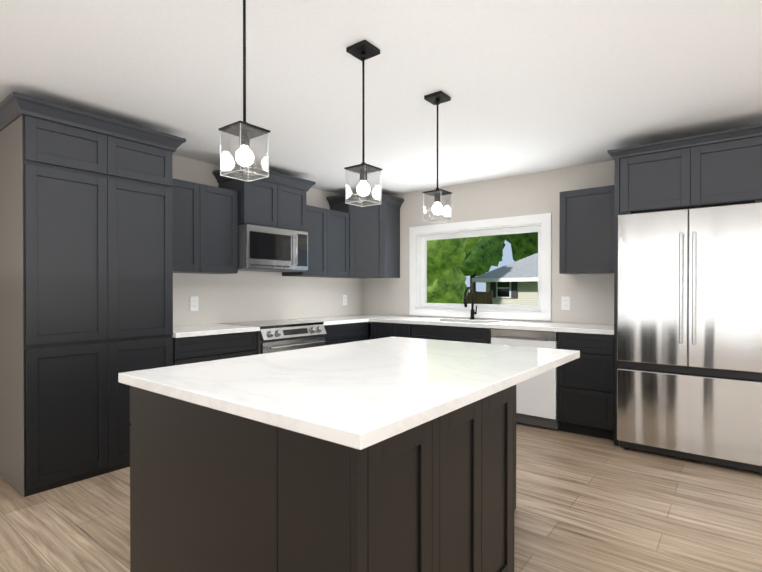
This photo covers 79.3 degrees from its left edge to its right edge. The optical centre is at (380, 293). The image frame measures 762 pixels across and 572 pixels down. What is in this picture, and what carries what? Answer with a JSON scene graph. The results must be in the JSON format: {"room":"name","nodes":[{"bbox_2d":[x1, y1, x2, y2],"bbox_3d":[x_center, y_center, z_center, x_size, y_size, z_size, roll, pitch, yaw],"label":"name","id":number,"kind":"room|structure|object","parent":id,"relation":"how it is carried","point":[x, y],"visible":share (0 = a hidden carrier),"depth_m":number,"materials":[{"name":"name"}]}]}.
{"room":"kitchen","nodes":[
{"label":"kitchen","id":0,"kind":"room"},
{"bbox_2d":[172,154,361,325],"bbox_3d":[-2.755,-0.005,3.033,0.150,2.440,8.270,0,0,38],"label":"wall","id":1,"kind":"structure","parent":0,"point":[242,296],"depth_m":4.75,"materials":[{"name":"beige paint"}]},
{"bbox_2d":[190,296,198,310],"bbox_3d":[-1.720,0.095,4.236,0.007,0.132,0.082,0,0,38],"label":"electrical outlet","id":2,"kind":"object","parent":1,"relation":"attached to","point":[193,303],"visible":1,"depth_m":4.24,"materials":[{"name":"plastic"}]},
{"bbox_2d":[172,178,237,273],"bbox_3d":[-1.674,-0.562,4.026,0.328,0.760,0.763,0,0,38],"label":"upper cabinet","id":3,"kind":"object","parent":1,"relation":"attached to","point":[205,229],"visible":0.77,"depth_m":3.96,"materials":[{"name":"grey wood"}]},
{"bbox_2d":[212,165,315,231],"bbox_3d":[-1.144,-0.901,4.593,0.467,0.521,0.904,0,0,38],"label":"upper cabinet","id":4,"kind":"object","parent":1,"relation":"attached to","point":[275,200],"visible":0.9,"depth_m":4.41,"materials":[{"name":"grey wood"}]},
{"bbox_2d":[238,224,307,271],"bbox_3d":[-1.141,-0.430,4.593,0.474,0.406,0.752,0,0,38],"label":"microwave","id":5,"kind":"object","parent":4,"relation":"attached to","point":[265,249],"visible":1,"depth_m":4.41,"materials":[{"name":"silver metal"}]},
{"bbox_2d":[282,205,348,277],"bbox_3d":[-0.730,-0.570,5.239,0.328,0.760,0.739,0,0,38],"label":"upper cabinet","id":6,"kind":"object","parent":1,"relation":"attached to","point":[327,230],"visible":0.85,"depth_m":5.14,"materials":[{"name":"grey wood"}]},
{"bbox_2d":[342,295,346,304],"bbox_3d":[-0.461,0.084,5.854,0.007,0.132,0.082,0,0,38],"label":"electrical outlet","id":7,"kind":"object","parent":1,"relation":"attached to","point":[344,299],"visible":1,"depth_m":5.85,"materials":[{"name":"plastic"}]},
{"bbox_2d":[0,423,761,571],"bbox_3d":[0.067,1.269,0.847,7.300,0.080,8.270,0,0,38],"label":"floor","id":8,"kind":"structure","parent":0,"point":[585,503],"depth_m":2.51,"materials":[{"name":"brown wood"}]},
{"bbox_2d":[0,91,185,496],"bbox_3d":[-2.051,0.027,3.257,0.682,2.372,1.042,0,0,38],"label":"pantry cabinet","id":9,"kind":"object","parent":8,"relation":"on","point":[86,258],"visible":1,"depth_m":2.96,"materials":[{"name":"grey wood"}]},
{"bbox_2d":[173,331,257,365],"bbox_3d":[-1.559,0.771,3.946,0.618,0.876,0.763,0,0,38],"label":"base cabinet","id":10,"kind":"object","parent":8,"relation":"on","point":[194,349],"visible":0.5,"depth_m":3.72,"materials":[{"name":"black wood"}]},
{"bbox_2d":[172,324,259,337],"bbox_3d":[-1.550,0.312,3.936,0.642,0.037,0.765,0,0,38],"label":"countertop","id":11,"kind":"structure","parent":10,"relation":"on","point":[196,330],"depth_m":3.84,"materials":[{"name":"white stone"}]},
{"bbox_2d":[219,319,326,353],"bbox_3d":[-1.039,0.747,4.522,0.726,0.917,0.779,0,0,38],"label":"range","id":12,"kind":"object","parent":8,"relation":"on","point":[279,335],"visible":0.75,"depth_m":4.31,"materials":[{"name":"silver metal"}]},
{"bbox_2d":[130,369,550,571],"bbox_3d":[0.004,0.783,2.110,1.177,0.876,1.708,0,0,38],"label":"kitchen island","id":13,"kind":"object","parent":8,"relation":"on","point":[391,454],"depth_m":1.38,"materials":[{"name":"black wood"}]},
{"bbox_2d":[118,337,579,452],"bbox_3d":[0.019,0.324,2.107,1.230,0.038,1.790,0,0,38],"label":"island countertop","id":14,"kind":"structure","parent":13,"relation":"on","point":[358,396],"depth_m":1.61,"materials":[{"name":"white stone"}]},
{"bbox_2d":[323,322,367,344],"bbox_3d":[-0.615,0.763,5.160,0.618,0.876,0.741,0,0,38],"label":"base cabinet","id":15,"kind":"object","parent":8,"relation":"on","point":[343,333],"visible":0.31,"depth_m":4.97,"materials":[{"name":"black wood"}]},
{"bbox_2d":[285,316,367,324],"bbox_3d":[-0.617,0.305,5.132,0.645,0.037,0.701,0,0,38],"label":"countertop","id":16,"kind":"structure","parent":15,"relation":"on","point":[331,320],"depth_m":5.05,"materials":[{"name":"white stone"}]},
{"bbox_2d":[371,322,411,338],"bbox_3d":[0.286,0.762,5.325,0.550,0.876,0.618,0,0,38],"label":"base cabinet","id":17,"kind":"object","parent":8,"relation":"on","point":[381,330],"visible":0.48,"depth_m":5.08,"materials":[{"name":"black wood"}]},
{"bbox_2d":[345,314,388,316],"bbox_3d":[-0.209,0.301,5.657,0.645,0.037,0.390,0,0,38],"label":"countertop","id":18,"kind":"structure","parent":17,"relation":"on","point":[361,315],"depth_m":5.85,"materials":[{"name":"white stone"}]},
{"bbox_2d":[411,324,492,343],"bbox_3d":[0.865,0.765,4.875,0.904,0.876,0.618,0,0,38],"label":"base cabinet","id":19,"kind":"object","parent":8,"relation":"on","point":[461,334],"visible":0.21,"depth_m":4.61,"materials":[{"name":"black wood"}]},
{"bbox_2d":[344,316,613,334],"bbox_3d":[0.800,0.306,4.894,3.175,0.037,0.664,0,0,38],"label":"countertop","id":20,"kind":"structure","parent":19,"relation":"on","point":[478,323],"depth_m":4.44,"materials":[{"name":"white stone"}]},
{"bbox_2d":[464,287,476,319],"bbox_3d":[0.970,0.108,4.981,0.091,0.357,0.213,0,0,38],"label":"faucet","id":21,"kind":"object","parent":20,"relation":"on","point":[472,304],"visible":1,"depth_m":5.03,"materials":[{"name":"black metal"}]},
{"bbox_2d":[491,328,559,430],"bbox_3d":[1.457,0.770,4.399,0.606,0.872,0.610,0,0,38],"label":"dishwasher","id":22,"kind":"object","parent":8,"relation":"on","point":[536,401],"visible":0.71,"depth_m":4.09,"materials":[{"name":"silver metal"}]},
{"bbox_2d":[557,332,613,439],"bbox_3d":[1.887,0.770,4.081,0.452,0.876,0.618,0,0,38],"label":"base cabinet","id":23,"kind":"object","parent":8,"relation":"on","point":[585,393],"visible":0.83,"depth_m":3.83,"materials":[{"name":"black wood"}]},
{"bbox_2d":[607,124,761,445],"bbox_3d":[2.440,0.039,3.593,1.092,2.344,0.702,0,0,38],"label":"tall cabinet","id":24,"kind":"object","parent":8,"relation":"on","point":[720,168],"visible":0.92,"depth_m":3.36,"materials":[{"name":"grey wood"}]},
{"bbox_2d":[617,200,761,474],"bbox_3d":[2.383,0.298,3.525,0.904,1.826,0.828,0,0,38],"label":"refrigerator","id":25,"kind":"object","parent":8,"relation":"on","point":[689,331],"visible":1,"depth_m":3.22,"materials":[{"name":"silver metal"}]},
{"bbox_2d":[0,0,761,194],"bbox_3d":[0.067,-1.261,0.830,7.300,0.100,8.270,0,0,38],"label":"ceiling","id":26,"kind":"structure","parent":0,"point":[530,86],"depth_m":2.58,"materials":[{"name":"white paint"}]},
{"bbox_2d":[219,0,269,181],"bbox_3d":[-0.517,-0.831,1.744,0.135,0.772,0.135,0,0,38],"label":"pendant light","id":27,"kind":"object","parent":26,"relation":"hanging from","point":[244,131],"visible":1,"depth_m":1.74,"materials":[{"name":"clear glass"}]},
{"bbox_2d":[344,40,381,206],"bbox_3d":[-0.088,-0.834,2.296,0.135,0.772,0.135,0,0,38],"label":"pendant light","id":28,"kind":"object","parent":26,"relation":"hanging from","point":[363,50],"visible":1,"depth_m":2.29,"materials":[{"name":"clear glass"}]},
{"bbox_2d":[422,91,451,222],"bbox_3d":[0.351,-0.838,2.860,0.135,0.772,0.135,0,0,38],"label":"pendant light","id":29,"kind":"object","parent":26,"relation":"hanging from","point":[437,99],"visible":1,"depth_m":2.85,"materials":[{"name":"clear glass"}]},
{"bbox_2d":[362,160,614,339],"bbox_3d":[2.559,-0.012,4.043,7.000,2.440,0.150,0,0,38],"label":"wall","id":30,"kind":"structure","parent":0,"point":[591,296],"depth_m":4.79,"materials":[{"name":"beige paint"}]},
{"bbox_2d":[326,194,403,278],"bbox_3d":[-0.189,-0.680,5.647,0.681,0.976,0.679,0,0,38],"label":"upper cabinet","id":31,"kind":"object","parent":30,"relation":"attached to","point":[374,241],"visible":0.77,"depth_m":5.48,"materials":[{"name":"grey wood"}]},
{"bbox_2d":[409,213,550,320],"bbox_3d":[1.073,-0.269,5.186,1.710,1.080,0.168,0,0,38],"label":"window","id":32,"kind":"structure","parent":30,"relation":"in","point":[540,224],"depth_m":5.10,"materials":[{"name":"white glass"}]},
{"bbox_2d":[561,296,569,309],"bbox_3d":[1.816,0.097,4.522,0.082,0.132,0.007,0,0,38],"label":"electrical outlet","id":33,"kind":"object","parent":30,"relation":"attached to","point":[565,303],"visible":1,"depth_m":4.52,"materials":[{"name":"plastic"}]},
{"bbox_2d":[559,185,614,273],"bbox_3d":[1.937,-0.561,4.217,0.498,0.755,0.328,0,0,38],"label":"upper cabinet","id":34,"kind":"object","parent":30,"relation":"attached to","point":[586,231],"visible":0.77,"depth_m":4.10,"materials":[{"name":"grey wood"}]},
{"label":"outside","id":35,"kind":"structure","parent":0,"visible":0},
{"bbox_3d":[18.139,1.658,46.082,100.000,0.200,84.830,0,0,38],"label":"lawn","id":36,"kind":"structure","parent":35,"visible":0},
{"bbox_2d":[427,236,482,303],"bbox_3d":[1.587,-0.765,14.828,3.439,5.047,3.649,0,0,38],"label":"tree","id":37,"kind":"object","parent":36,"relation":"on","point":[446,278],"depth_m":13.91,"materials":[{"name":"green plant"}]},
{"bbox_2d":[460,291,492,303],"bbox_3d":[1.409,0.814,17.883,6.200,1.850,0.120,0,0,38],"label":"fence","id":38,"kind":"object","parent":36,"relation":"on","point":[483,297],"depth_m":16.16,"materials":[{"name":"brown wood"}]},
{"bbox_2d":[459,233,519,290],"bbox_3d":[8.677,-6.091,41.556,12.282,15.356,8.294,0,0,38],"label":"tree","id":39,"kind":"object","parent":36,"relation":"on","point":[486,254],"depth_m":38.34,"materials":[{"name":"green plant"}]},
{"bbox_2d":[471,253,537,304],"bbox_3d":[11.660,-0.770,19.326,12.300,5.000,9.900,0,0,38],"label":"house","id":40,"kind":"structure","parent":36,"relation":"on","point":[515,283],"depth_m":18.57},
{"bbox_2d":[506,232,537,260],"bbox_3d":[16.519,-9.834,45.530,11.382,22.790,17.359,0,0,38],"label":"tree","id":41,"kind":"object","parent":36,"relation":"on","point":[524,245],"depth_m":45.58,"materials":[{"name":"green plant"}]}
]}

